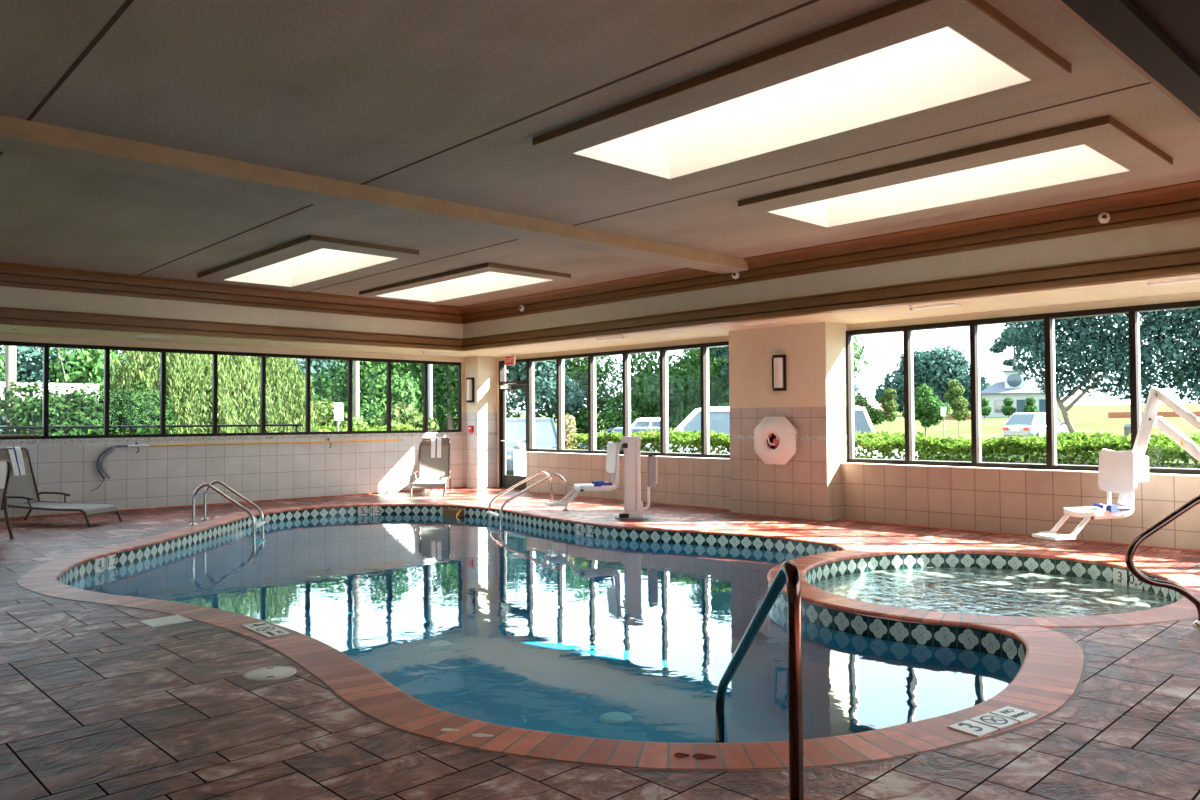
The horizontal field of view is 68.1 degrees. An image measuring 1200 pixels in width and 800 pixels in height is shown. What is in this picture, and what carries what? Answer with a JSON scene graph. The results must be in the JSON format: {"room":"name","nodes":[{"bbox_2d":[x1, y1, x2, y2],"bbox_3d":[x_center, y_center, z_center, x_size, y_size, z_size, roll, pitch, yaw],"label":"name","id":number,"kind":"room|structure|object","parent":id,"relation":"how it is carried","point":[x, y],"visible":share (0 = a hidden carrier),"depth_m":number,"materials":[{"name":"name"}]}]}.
{"room":"indoor swimming pool","nodes":[
{"label":"indoor swimming pool","id":0,"kind":"room"},
{"bbox_2d":[0,333,464,517],"bbox_3d":[-8.205,0.392,13.621,14.620,2.720,0.154,1,-2,-43],"label":"wall","id":1,"kind":"structure","parent":0,"point":[156,476],"depth_m":15.18,"materials":[{"name":"tile"}]},
{"bbox_2d":[0,341,46,439],"bbox_3d":[-8.690,-0.141,13.160,0.830,1.450,0.093,1,-2,-43],"label":"window","id":2,"kind":"structure","parent":1,"relation":"in","point":[7,343],"depth_m":13.38,"materials":[{"name":"brown metal"}]},
{"bbox_2d":[46,343,107,438],"bbox_3d":[-8.084,-0.132,13.726,0.830,1.450,0.093,1,-2,-43],"label":"window","id":3,"kind":"structure","parent":1,"relation":"in","point":[52,345],"depth_m":13.71,"materials":[{"name":"brown metal"}]},
{"bbox_2d":[107,346,163,437],"bbox_3d":[-7.477,-0.123,14.293,0.830,1.450,0.093,1,-2,-43],"label":"window","id":4,"kind":"structure","parent":1,"relation":"in","point":[120,348],"depth_m":14.33,"materials":[{"name":"brown metal"}]},
{"bbox_2d":[163,349,215,436],"bbox_3d":[-6.871,-0.114,14.860,0.830,1.450,0.093,1,-2,-43],"label":"window","id":5,"kind":"structure","parent":1,"relation":"in","point":[213,353],"depth_m":14.93,"materials":[{"name":"brown metal"}]},
{"bbox_2d":[0,487,465,519],"bbox_3d":[-8.143,1.742,13.534,14.620,0.024,0.012,1,-2,-43],"label":"baseboard","id":6,"kind":"structure","parent":1,"relation":"attached to","point":[453,487],"depth_m":15.24,"materials":[{"name":"tile"}]},
{"bbox_2d":[216,351,263,435],"bbox_3d":[-6.264,-0.105,15.427,0.830,1.450,0.093,1,-2,-43],"label":"window","id":7,"kind":"structure","parent":1,"relation":"in","point":[261,355],"depth_m":15.51,"materials":[{"name":"brown metal"}]},
{"bbox_2d":[264,353,308,434],"bbox_3d":[-5.658,-0.097,15.993,0.830,1.450,0.093,1,-2,-43],"label":"window","id":8,"kind":"structure","parent":1,"relation":"in","point":[306,357],"depth_m":16.09,"materials":[{"name":"brown metal"}]},
{"bbox_2d":[309,355,350,434],"bbox_3d":[-5.052,-0.088,16.560,0.830,1.450,0.093,1,-2,-43],"label":"window","id":9,"kind":"structure","parent":1,"relation":"in","point":[348,359],"depth_m":16.72,"materials":[{"name":"brown metal"}]},
{"bbox_2d":[351,357,389,433],"bbox_3d":[-4.445,-0.079,17.127,0.830,1.450,0.093,1,-2,-43],"label":"window","id":10,"kind":"structure","parent":1,"relation":"in","point":[387,361],"depth_m":17.34,"materials":[{"name":"brown metal"}]},
{"bbox_2d":[390,359,426,432],"bbox_3d":[-3.839,-0.070,17.693,0.830,1.450,0.093,1,-2,-43],"label":"window","id":11,"kind":"structure","parent":1,"relation":"in","point":[424,430],"depth_m":17.86,"materials":[{"name":"brown metal"}]},
{"bbox_2d":[426,361,460,432],"bbox_3d":[-3.233,-0.061,18.260,0.830,1.450,0.093,1,-2,-43],"label":"window","id":12,"kind":"structure","parent":1,"relation":"in","point":[427,362],"depth_m":18.37,"materials":[{"name":"brown metal"}]},
{"bbox_3d":[-7.389,0.759,14.174,0.064,0.180,0.144,1,-2,-43],"label":"hook","id":13,"kind":"object","parent":1,"relation":"attached to","visible":0},
{"bbox_2d":[91,439,402,491],"bbox_3d":[-5.855,1.092,15.561,5.443,0.716,0.083,1,-2,-43],"label":"pole","id":14,"kind":"object","parent":13,"relation":"hanging from","point":[111,449],"visible":1,"depth_m":14.65,"materials":[{"name":"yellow metal"}]},
{"bbox_2d":[0,0,1199,306],"bbox_3d":[-2.369,-1.983,8.124,11.790,0.123,13.280,1,-2,-43],"label":"ceiling","id":15,"kind":"structure","parent":0,"point":[446,100],"depth_m":6.25,"materials":[{"name":"paint"}]},
{"bbox_2d":[198,235,418,287],"bbox_3d":[-4.010,-2.300,11.901,1.419,1.049,3.636,1,-2,-43],"label":"skylight","id":16,"kind":"object","parent":15,"relation":"attached to","point":[308,259],"visible":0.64,"depth_m":12.21,"materials":[{"name":"glass"}]},
{"bbox_2d":[0,115,748,273],"bbox_3d":[-2.320,-1.859,8.070,11.390,0.154,0.420,1,-2,-43],"label":"ceiling beam","id":17,"kind":"structure","parent":15,"relation":"attached to","point":[17,136],"depth_m":7.73,"materials":[{"name":"beige paint"}]},
{"bbox_2d":[359,262,570,301],"bbox_3d":[-2.186,-2.271,13.737,1.470,1.049,3.585,1,-2,-43],"label":"skylight","id":18,"kind":"object","parent":15,"relation":"attached to","point":[488,277],"visible":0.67,"depth_m":14.07,"materials":[{"name":"glass"}]},
{"bbox_2d":[533,0,1071,180],"bbox_3d":[1.159,-2.462,6.017,1.520,1.049,3.262,1,-2,-43],"label":"skylight","id":19,"kind":"object","parent":15,"relation":"attached to","point":[900,59],"visible":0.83,"depth_m":6.04,"materials":[{"name":"glass"}]},
{"bbox_2d":[738,115,1172,228],"bbox_3d":[3.020,-2.430,7.977,1.530,1.049,3.282,1,-2,-43],"label":"skylight","id":20,"kind":"object","parent":15,"relation":"attached to","point":[1104,146],"visible":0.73,"depth_m":7.95,"materials":[{"name":"glass"}]},
{"bbox_2d":[0,487,1199,799],"bbox_3d":[-1.516,1.592,7.017,15.800,0.046,18.785,1,-2,-43],"label":"floor","id":21,"kind":"structure","parent":0,"point":[98,702],"depth_m":4.08,"materials":[{"name":"tile"}]},
{"bbox_2d":[0,461,13,538],"bbox_3d":[-7.451,1.208,10.536,0.636,0.953,0.580,-1,-1,9],"label":"armchair","id":22,"kind":"object","parent":21,"relation":"on","point":[3,498],"visible":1,"depth_m":10.74,"materials":[{"name":"black metal"}]},
{"bbox_2d":[0,447,121,526],"bbox_3d":[-7.618,1.199,12.425,1.632,1.063,0.703,-1,-1,10],"label":"sun lounger","id":23,"kind":"object","parent":21,"relation":"on","point":[21,489],"visible":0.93,"depth_m":12.49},
{"bbox_2d":[6,447,25,475],"bbox_3d":[-8.291,0.870,12.612,0.152,0.405,0.210,-1,-1,10],"label":"towel","id":24,"kind":"object","parent":23,"relation":"on","point":[16,457],"visible":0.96,"depth_m":12.61,"materials":[{"name":"white fabric"}]},
{"bbox_2d":[139,615,192,627],"bbox_3d":[-3.061,1.559,6.269,0.270,0.008,0.270,-2,-2,44],"label":"deck plate","id":25,"kind":"object","parent":21,"relation":"on","point":[176,619],"visible":1,"depth_m":6.25,"materials":[{"name":"beige plastic"}]},
{"bbox_2d":[242,666,296,680],"bbox_3d":[-1.841,1.523,4.953,0.284,0.011,0.284,1,-2,-43],"label":"lid","id":26,"kind":"object","parent":21,"relation":"on","point":[269,673],"visible":1,"depth_m":4.93,"materials":[{"name":"beige plastic"}]},
{"bbox_2d":[410,438,451,496],"bbox_3d":[-3.249,1.276,17.137,0.703,1.063,1.632,0,-1,-5],"label":"sun lounger","id":27,"kind":"object","parent":21,"relation":"on","point":[437,471],"visible":1,"depth_m":17.71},
{"bbox_2d":[431,437,441,457],"bbox_3d":[-3.287,0.954,17.836,0.200,0.405,0.152,0,-1,-5],"label":"towel","id":28,"kind":"object","parent":27,"relation":"on","point":[435,443],"visible":1,"depth_m":17.81,"materials":[{"name":"white fabric"}]},
{"bbox_2d":[465,356,505,488],"bbox_3d":[-2.444,0.467,18.621,0.633,2.720,0.715,1,-2,-43],"label":"pier","id":29,"kind":"object","parent":21,"relation":"on","point":[482,445],"visible":0.73,"depth_m":18.40,"materials":[{"name":"tile"}]},
{"bbox_2d":[15,502,1086,770],"bbox_3d":[-1.481,2.439,9.350,7.463,1.657,12.487,1,-2,-43],"label":"swimming pool","id":30,"kind":"object","parent":21,"relation":"in","point":[535,634],"visible":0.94,"depth_m":9.80,"materials":[{"name":"liquid"}]},
{"bbox_2d":[189,480,265,563],"bbox_3d":[-5.201,1.702,12.460,0.921,1.113,0.727,0,-1,-9],"label":"pool ladder","id":31,"kind":"object","parent":30,"relation":"attached to","point":[262,522],"visible":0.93,"depth_m":12.19,"materials":[{"name":"silver metal"}]},
{"bbox_2d":[486,471,569,524],"bbox_3d":[-1.133,1.700,13.868,1.150,1.127,0.776,0,-1,-22],"label":"pool ladder","id":32,"kind":"object","parent":30,"relation":"attached to","point":[488,512],"visible":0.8,"depth_m":13.74,"materials":[{"name":"silver metal"}]},
{"bbox_2d":[715,561,803,799],"bbox_3d":[0.650,1.484,3.954,0.119,1.799,1.947,0,-1,-2],"label":"rail","id":33,"kind":"object","parent":30,"relation":"attached to","point":[788,571],"visible":0.99,"depth_m":3.04,"materials":[{"name":"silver metal"}]},
{"bbox_2d":[545,436,657,519],"bbox_3d":[0.013,1.101,12.690,1.599,1.160,0.599,0,-1,-3],"label":"lift","id":34,"kind":"object","parent":21,"relation":"on","point":[633,505],"visible":1,"depth_m":12.56,"materials":[{"name":"white plastic"}]},
{"bbox_2d":[767,546,1199,627],"bbox_3d":[3.361,2.026,7.782,4.049,0.952,3.658,1,-2,-43],"label":"hot tub","id":35,"kind":"object","parent":21,"relation":"in","point":[917,584],"visible":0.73,"depth_m":8.72,"materials":[{"name":"liquid"}]},
{"bbox_2d":[1032,388,1199,566],"bbox_3d":[5.346,0.717,8.844,1.829,1.691,1.025,-1,-2,34],"label":"lift","id":36,"kind":"object","parent":21,"relation":"on","point":[1120,472],"visible":1,"depth_m":9.10,"materials":[{"name":"white plastic"}]},
{"bbox_2d":[1125,495,1199,626],"bbox_3d":[4.217,0.997,5.963,1.386,1.026,0.109,0,-1,-2],"label":"rail","id":37,"kind":"object","parent":21,"relation":"on","point":[1141,537],"visible":1,"depth_m":5.94,"materials":[{"name":"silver metal"}]},
{"bbox_2d":[0,273,1199,356],"bbox_3d":[-1.623,-1.194,7.064,15.550,0.080,18.785,1,-2,-43],"label":"soffit","id":38,"kind":"structure","parent":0,"point":[1131,288],"depth_m":12.30,"materials":[{"name":"beige paint"}]},
{"bbox_2d":[1147,278,1199,285],"bbox_3d":[5.683,-1.157,8.700,0.200,0.012,0.520,1,-2,-43],"label":"ceiling vent","id":39,"kind":"object","parent":38,"relation":"in","point":[1194,279],"visible":1,"depth_m":8.71,"materials":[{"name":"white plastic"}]},
{"bbox_2d":[0,217,1199,350],"bbox_3d":[-2.366,-1.526,8.114,11.790,0.798,13.280,1,-2,-43],"label":"crown molding","id":40,"kind":"structure","parent":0,"point":[1179,234],"depth_m":12.09,"materials":[{"name":"beige paint"}]},
{"bbox_2d":[0,180,1199,323],"bbox_3d":[-2.368,-1.779,8.119,11.590,0.292,13.080,1,-2,-43],"label":"trim","id":41,"kind":"structure","parent":40,"relation":"attached to","point":[1181,201],"depth_m":11.91,"materials":[{"name":"brown wood"}]},
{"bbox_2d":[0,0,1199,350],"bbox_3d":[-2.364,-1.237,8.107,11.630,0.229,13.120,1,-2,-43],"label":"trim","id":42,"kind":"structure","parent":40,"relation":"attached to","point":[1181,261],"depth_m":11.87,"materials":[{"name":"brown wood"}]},
{"bbox_2d":[1061,0,1199,116],"bbox_3d":[3.451,-1.272,1.886,11.590,0.075,3.990,1,-2,-43],"label":"ceiling beam","id":43,"kind":"structure","parent":40,"relation":"attached to","point":[1162,37],"depth_m":2.97,"materials":[{"name":"brown wood"}]},
{"bbox_2d":[729,322,846,520],"bbox_3d":[2.775,0.310,12.993,0.696,2.720,1.686,1,-2,-43],"label":"wall column","id":44,"kind":"structure","parent":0,"point":[814,400],"depth_m":12.53,"materials":[{"name":"beige tile"}]},
{"bbox_2d":[754,417,796,464],"bbox_3d":[2.484,0.578,12.675,0.165,0.680,0.728,1,-2,-43],"label":"life ring","id":45,"kind":"object","parent":44,"relation":"attached to","point":[775,438],"visible":1,"depth_m":12.60,"materials":[{"name":"white plastic"}]},
{"bbox_2d":[772,355,785,390],"bbox_3d":[2.535,-0.386,12.671,0.115,0.510,0.210,1,-2,-43],"label":"wall sconce","id":46,"kind":"object","parent":44,"relation":"attached to","point":[778,361],"visible":1,"depth_m":12.62,"materials":[{"name":"white glass"}]},
{"bbox_2d":[500,292,1199,549],"bbox_3d":[4.019,0.279,11.911,0.356,2.720,17.920,1,-2,-43],"label":"wall","id":47,"kind":"structure","parent":0,"point":[990,499],"depth_m":11.18,"materials":[{"name":"beige tile"}]},
{"bbox_2d":[499,359,529,489],"bbox_3d":[-1.790,0.495,18.071,0.329,2.630,0.980,1,-2,-43],"label":"door","id":48,"kind":"structure","parent":47,"relation":"in","point":[505,481],"depth_m":18.37,"materials":[{"name":"brown metal"}]},
{"bbox_2d":[528,356,557,451],"bbox_3d":[-1.074,0.088,17.461,0.135,1.852,0.906,1,-2,-43],"label":"window","id":49,"kind":"structure","parent":47,"relation":"in","point":[531,370],"depth_m":17.74,"materials":[{"name":"brown metal"}]},
{"bbox_2d":[557,353,589,452],"bbox_3d":[-0.456,0.070,16.799,0.135,1.852,0.906,1,-2,-43],"label":"window","id":50,"kind":"structure","parent":47,"relation":"in","point":[560,359],"depth_m":17.07,"materials":[{"name":"brown metal"}]},
{"bbox_2d":[589,350,623,454],"bbox_3d":[0.163,0.052,16.137,0.135,1.852,0.906,1,-2,-43],"label":"window","id":51,"kind":"structure","parent":47,"relation":"in","point":[592,356],"depth_m":16.42,"materials":[{"name":"brown metal"}]},
{"bbox_2d":[623,347,661,455],"bbox_3d":[0.781,0.033,15.476,0.135,1.852,0.906,1,-2,-43],"label":"window","id":52,"kind":"structure","parent":47,"relation":"in","point":[627,382],"depth_m":15.75,"materials":[{"name":"brown metal"}]},
{"bbox_2d":[661,343,702,456],"bbox_3d":[1.400,0.015,14.814,0.135,1.852,0.906,1,-2,-43],"label":"window","id":53,"kind":"structure","parent":47,"relation":"in","point":[664,350],"depth_m":15.08,"materials":[{"name":"brown metal"}]},
{"bbox_2d":[702,341,729,457],"bbox_3d":[2.019,-0.004,14.152,0.135,1.852,0.906,1,-2,-43],"label":"window","id":54,"kind":"structure","parent":47,"relation":"in","point":[705,346],"depth_m":14.44,"materials":[{"name":"brown metal"}]},
{"bbox_2d":[526,491,1199,551],"bbox_3d":[4.124,1.623,11.205,0.440,0.006,16.800,1,-2,-43],"label":"baseboard","id":55,"kind":"structure","parent":47,"relation":"attached to","point":[526,491],"depth_m":11.63,"materials":[{"name":"tile"}]},
{"bbox_2d":[846,326,906,463],"bbox_3d":[3.826,-0.058,12.219,0.135,1.852,0.900,1,-2,-43],"label":"window","id":56,"kind":"structure","parent":47,"relation":"in","point":[851,458],"depth_m":12.47,"materials":[{"name":"brown metal"}]},
{"bbox_2d":[905,320,973,466],"bbox_3d":[4.440,-0.076,11.562,0.135,1.852,0.900,1,-2,-43],"label":"window","id":57,"kind":"structure","parent":47,"relation":"in","point":[909,329],"depth_m":11.80,"materials":[{"name":"brown metal"}]},
{"bbox_2d":[972,313,1048,468],"bbox_3d":[5.054,-0.094,10.906,0.135,1.852,0.900,1,-2,-43],"label":"window","id":58,"kind":"structure","parent":47,"relation":"in","point":[976,323],"depth_m":11.11,"materials":[{"name":"brown metal"}]},
{"bbox_2d":[1047,306,1133,470],"bbox_3d":[5.669,-0.113,10.249,0.135,1.852,0.900,1,-2,-43],"label":"window","id":59,"kind":"structure","parent":47,"relation":"in","point":[1053,465],"depth_m":10.48,"materials":[{"name":"brown metal"}]},
{"bbox_2d":[1132,300,1199,474],"bbox_3d":[6.283,-0.131,9.592,0.135,1.852,0.900,1,-2,-43],"label":"window","id":60,"kind":"structure","parent":47,"relation":"in","point":[1136,309],"depth_m":9.86,"materials":[{"name":"brown metal"}]},
{"label":"outside","id":61,"kind":"structure","parent":0,"visible":0},
{"bbox_2d":[506,432,937,474],"bbox_3d":[-28.036,2.695,66.573,130.000,1.000,104.365,1,-2,-43],"label":"lawn","id":62,"kind":"structure","parent":61,"point":[507,472],"depth_m":25.98,"materials":[{"name":"green plant"}]},
{"bbox_2d":[5,345,15,430],"bbox_3d":[-14.593,-2.324,22.022,1.600,9.100,0.257,1,-2,-43],"label":"utility pole","id":63,"kind":"object","parent":62,"relation":"on","point":[10,351],"visible":0.02,"depth_m":21.89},
{"bbox_2d":[0,345,88,382],"bbox_3d":[-29.540,-0.158,43.657,6.220,7.273,8.177,-2,-2,44],"label":"tree","id":64,"kind":"object","parent":62,"relation":"on","point":[28,370],"visible":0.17,"depth_m":43.10,"materials":[{"name":"green plant"}]},
{"bbox_2d":[0,382,98,433],"bbox_3d":[-20.297,0.921,33.714,7.200,3.000,4.600,1,-2,-43],"label":"building","id":65,"kind":"structure","parent":62,"relation":"on","point":[62,386],"depth_m":32.35,"materials":[{"name":"metal"}]},
{"bbox_2d":[0,380,178,435],"bbox_3d":[-9.454,0.857,16.474,1.941,2.437,3.163,-2,-2,45],"label":"shrub","id":66,"kind":"object","parent":62,"relation":"on","point":[84,409],"visible":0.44,"depth_m":16.07,"materials":[{"name":"green plant"}]},
{"bbox_2d":[39,348,169,391],"bbox_3d":[-24.142,-0.704,45.471,7.168,7.034,6.801,0,-1,-14],"label":"tree","id":67,"kind":"object","parent":62,"relation":"on","point":[93,359],"visible":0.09,"depth_m":42.97,"materials":[{"name":"green plant"}]},
{"bbox_2d":[0,424,301,433],"bbox_3d":[-8.174,1.192,15.465,6.200,1.502,0.044,1,-2,-43],"label":"railing","id":68,"kind":"object","parent":62,"relation":"on","point":[130,427],"visible":0.38,"depth_m":15.62,"materials":[{"name":"brown metal"}]},
{"bbox_2d":[100,351,240,433],"bbox_3d":[-9.389,0.209,19.431,2.962,3.868,2.838,-1,-1,20],"label":"willow tree","id":69,"kind":"object","parent":62,"relation":"on","point":[181,378],"visible":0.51,"depth_m":18.88,"materials":[{"name":"green plant"}]},
{"bbox_2d":[167,354,279,432],"bbox_3d":[-9.105,0.141,21.107,2.917,4.074,2.959,-1,-1,20],"label":"willow tree","id":70,"kind":"object","parent":62,"relation":"on","point":[243,390],"visible":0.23,"depth_m":20.81,"materials":[{"name":"green plant"}]},
{"bbox_2d":[232,356,325,432],"bbox_3d":[-8.596,0.184,22.923,2.714,4.061,2.806,1,-2,-39],"label":"willow tree","id":71,"kind":"object","parent":62,"relation":"on","point":[287,396],"visible":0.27,"depth_m":22.59,"materials":[{"name":"green plant"}]},
{"bbox_2d":[250,357,352,414],"bbox_3d":[-17.264,-0.889,51.883,6.425,8.035,7.690,-1,-2,37],"label":"tree","id":72,"kind":"object","parent":62,"relation":"on","point":[315,367],"visible":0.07,"depth_m":50.17,"materials":[{"name":"green plant"}]},
{"bbox_2d":[304,398,367,427],"bbox_3d":[-9.475,1.166,31.604,2.463,2.487,2.070,1,-2,-43],"label":"bush","id":73,"kind":"object","parent":62,"relation":"on","point":[327,414],"visible":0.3,"depth_m":31.20,"materials":[{"name":"green plant"}]},
{"bbox_2d":[353,361,358,419],"bbox_3d":[-10.034,-2.031,36.546,1.600,9.100,0.277,1,-2,-43],"label":"utility pole","id":74,"kind":"object","parent":62,"relation":"on","point":[355,363],"visible":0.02,"depth_m":36.40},
{"bbox_2d":[292,424,421,431],"bbox_3d":[-8.223,1.505,26.637,6.174,1.550,1.193,1,-2,-43],"label":"hedge","id":75,"kind":"object","parent":62,"relation":"on","point":[399,427],"visible":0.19,"depth_m":27.13,"materials":[{"name":"green plant"}]},
{"bbox_2d":[310,359,411,426],"bbox_3d":[-11.953,-1.191,44.257,5.506,7.795,4.797,-1,-1,21],"label":"broadleaf tree","id":76,"kind":"object","parent":62,"relation":"on","point":[370,396],"visible":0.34,"depth_m":43.32,"materials":[{"name":"green plant"}]},
{"bbox_2d":[322,361,421,427],"bbox_3d":[-15.230,-0.697,57.205,8.167,8.138,6.115,1,-2,-43],"label":"tree","id":77,"kind":"object","parent":62,"relation":"on","point":[404,392],"visible":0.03,"depth_m":56.91,"materials":[{"name":"green plant"}]},
{"bbox_2d":[373,401,439,429],"bbox_3d":[-7.246,1.234,32.925,1.659,2.381,2.602,-1,-1,30],"label":"bush","id":78,"kind":"object","parent":62,"relation":"on","point":[408,415],"visible":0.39,"depth_m":32.66,"materials":[{"name":"green plant"}]},
{"bbox_2d":[391,363,457,429],"bbox_3d":[-11.745,-0.718,61.405,6.077,8.283,9.546,-1,-2,33],"label":"tree","id":79,"kind":"object","parent":62,"relation":"on","point":[414,377],"visible":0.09,"depth_m":58.57,"materials":[{"name":"green plant"}]},
{"bbox_2d":[428,364,432,418],"bbox_3d":[-6.572,-2.102,34.307,1.600,9.100,0.217,1,-2,-43],"label":"utility pole","id":80,"kind":"object","parent":62,"relation":"on","point":[430,370],"visible":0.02,"depth_m":34.19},
{"bbox_2d":[397,363,507,429],"bbox_3d":[-7.611,-1.340,45.751,5.390,8.105,5.130,-1,-2,40],"label":"broadleaf tree","id":81,"kind":"object","parent":62,"relation":"on","point":[445,379],"visible":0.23,"depth_m":45.37,"materials":[{"name":"green plant"}]},
{"bbox_2d":[513,443,525,475],"bbox_3d":[-1.951,1.548,21.616,0.330,0.985,0.325,1,-2,-43],"label":"waste bin","id":82,"kind":"object","parent":62,"relation":"on","point":[519,448],"visible":0.79,"depth_m":21.49,"materials":[{"name":"white plastic"}]},
{"bbox_2d":[506,359,587,422],"bbox_3d":[-3.569,-0.971,44.303,4.970,7.252,5.563,1,-2,-43],"label":"broadleaf tree","id":83,"kind":"object","parent":62,"relation":"on","point":[545,387],"visible":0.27,"depth_m":43.62,"materials":[{"name":"green plant"}]},
{"bbox_2d":[546,356,642,434],"bbox_3d":[-0.436,-1.339,46.939,5.481,8.067,4.961,0,-1,-24],"label":"broadleaf tree","id":84,"kind":"object","parent":62,"relation":"on","point":[574,371],"visible":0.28,"depth_m":45.97,"materials":[{"name":"green plant"}]},
{"bbox_2d":[597,352,711,431],"bbox_3d":[3.000,-0.122,43.993,5.660,5.466,5.246,1,-2,-43],"label":"broadleaf tree","id":85,"kind":"object","parent":62,"relation":"on","point":[645,384],"visible":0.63,"depth_m":42.97,"materials":[{"name":"green plant"}]},
{"bbox_2d":[671,347,728,412],"bbox_3d":[5.795,-1.676,46.668,5.273,8.652,5.305,1,-2,-43],"label":"broadleaf tree","id":86,"kind":"object","parent":62,"relation":"on","point":[718,384],"visible":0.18,"depth_m":45.06,"materials":[{"name":"green plant"}]},
{"bbox_2d":[711,346,728,406],"bbox_3d":[7.103,-1.898,42.736,4.743,8.905,5.377,0,-1,-26],"label":"broadleaf tree","id":87,"kind":"object","parent":62,"relation":"on","point":[725,349],"visible":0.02,"depth_m":42.79,"materials":[{"name":"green plant"}]},
{"bbox_2d":[853,335,869,402],"bbox_3d":[10.378,-2.127,41.211,5.377,9.256,5.056,1,-2,-43],"label":"broadleaf tree","id":88,"kind":"object","parent":62,"relation":"on","point":[855,346],"visible":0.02,"depth_m":40.36,"materials":[{"name":"green plant"}]},
{"bbox_2d":[878,388,898,433],"bbox_3d":[14.485,0.938,44.547,0.903,3.115,1.014,1,-2,-43],"label":"sapling","id":89,"kind":"object","parent":62,"relation":"on","point":[889,405],"visible":0.99,"depth_m":44.35,"materials":[{"name":"green plant"}]},
{"bbox_2d":[943,379,970,438],"bbox_3d":[20.079,0.626,49.887,1.374,3.707,1.105,0,-1,-4],"label":"sapling","id":90,"kind":"object","parent":62,"relation":"on","point":[959,413],"visible":1,"depth_m":49.78,"materials":[{"name":"green plant"}]},
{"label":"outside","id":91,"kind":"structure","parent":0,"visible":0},
{"bbox_2d":[510,404,1199,462],"bbox_3d":[58.637,1.835,123.238,186.000,4.146,420.000,1,-2,-43],"label":"lawn rise","id":92,"kind":"structure","parent":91,"point":[1082,417],"depth_m":65.47,"materials":[{"name":"green plant"}]},
{"bbox_2d":[854,394,884,424],"bbox_3d":[18.586,1.078,61.586,2.477,2.945,1.704,-1,-1,19],"label":"round bush","id":93,"kind":"object","parent":92,"relation":"on","point":[875,415],"visible":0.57,"depth_m":61.23,"materials":[{"name":"green plant"}]},
{"bbox_2d":[902,383,950,436],"bbox_3d":[20.162,0.717,54.902,2.848,3.547,1.776,-1,-1,17],"label":"young tree","id":94,"kind":"object","parent":92,"relation":"on","point":[927,411],"visible":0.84,"depth_m":54.56,"materials":[{"name":"green plant"}]},
{"bbox_2d":[874,344,992,413],"bbox_3d":[35.680,-2.021,95.108,7.353,7.923,11.927,1,-2,-43],"label":"tree","id":95,"kind":"object","parent":92,"relation":"on","point":[933,368],"visible":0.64,"depth_m":93.44,"materials":[{"name":"green plant"}]},
{"bbox_2d":[988,327,1039,369],"bbox_3d":[42.400,-3.126,89.900,3.327,9.305,5.397,1,-2,-43],"label":"pine tree","id":96,"kind":"object","parent":92,"relation":"on","point":[999,346],"visible":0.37,"depth_m":89.99,"materials":[{"name":"green plant"}]},
{"bbox_2d":[981,370,1059,417],"bbox_3d":[38.487,-0.527,81.469,7.000,4.280,5.800,-1,-1,24],"label":"house","id":97,"kind":"structure","parent":92,"relation":"on","point":[1013,386],"depth_m":79.79,"materials":[{"name":"white paint"}]},
{"bbox_2d":[1002,412,1076,438],"bbox_3d":[24.803,1.505,50.135,4.270,1.600,2.120,0,-1,-29],"label":"car","id":98,"kind":"object","parent":92,"relation":"on","point":[1030,423],"visible":0.59,"depth_m":49.13,"materials":[{"name":"silver metal"}]},
{"bbox_2d":[1003,307,1199,451],"bbox_3d":[22.992,-2.280,34.766,13.393,9.115,4.164,-1,-1,30],"label":"tree","id":99,"kind":"object","parent":92,"relation":"on","point":[1085,332],"visible":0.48,"depth_m":35.44,"materials":[{"name":"green plant"}]},
{"bbox_2d":[1108,409,1199,417],"bbox_3d":[43.799,1.219,68.530,3.258,0.950,7.394,1,-2,-43],"label":"mesh fence","id":100,"kind":"object","parent":92,"relation":"on","point":[1127,414],"visible":0.42,"depth_m":69.20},
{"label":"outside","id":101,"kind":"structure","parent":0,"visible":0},
{"bbox_2d":[929,457,1199,468],"bbox_3d":[13.807,1.865,18.335,22.750,0.001,88.000,1,-2,-43],"label":"car park","id":102,"kind":"structure","parent":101,"point":[1007,460],"depth_m":30.03,"materials":[{"name":"grey asphalt"}]},
{"bbox_2d":[506,418,556,470],"bbox_3d":[-2.038,1.316,25.481,2.120,1.620,4.670,0,-1,-4],"label":"car","id":103,"kind":"object","parent":102,"relation":"on","point":[545,428],"visible":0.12,"depth_m":24.72,"materials":[{"name":"blue paint"}]},
{"bbox_2d":[556,413,579,448],"bbox_3d":[-0.740,1.197,20.043,0.562,1.804,0.575,0,-1,-27],"label":"shrub","id":104,"kind":"object","parent":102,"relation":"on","point":[569,430],"visible":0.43,"depth_m":19.92,"materials":[{"name":"yellow plant"}]},
{"bbox_2d":[551,427,659,451],"bbox_3d":[1.040,1.355,22.196,4.570,1.360,2.120,-1,-1,9],"label":"car","id":105,"kind":"object","parent":102,"relation":"on","point":[617,429],"visible":0.07,"depth_m":21.59,"materials":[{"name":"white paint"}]},
{"bbox_2d":[631,418,659,426],"bbox_3d":[1.663,1.339,27.088,5.070,1.600,2.220,0,-1,4],"label":"car","id":106,"kind":"object","parent":102,"relation":"on","point":[641,422],"visible":0.07,"depth_m":26.38,"materials":[{"name":"white paint"}]},
{"bbox_2d":[644,406,881,457],"bbox_3d":[3.371,1.050,19.040,4.970,1.800,2.270,0,-1,4],"label":"car","id":107,"kind":"object","parent":102,"relation":"on","point":[719,417],"visible":0.07,"depth_m":18.28,"materials":[{"name":"white paint"}]},
{"bbox_2d":[570,427,1199,468],"bbox_3d":[4.667,1.117,12.674,1.152,1.470,14.286,1,-2,-43],"label":"hedge","id":108,"kind":"object","parent":102,"relation":"on","point":[884,443],"visible":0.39,"depth_m":11.81,"materials":[{"name":"green plant"}]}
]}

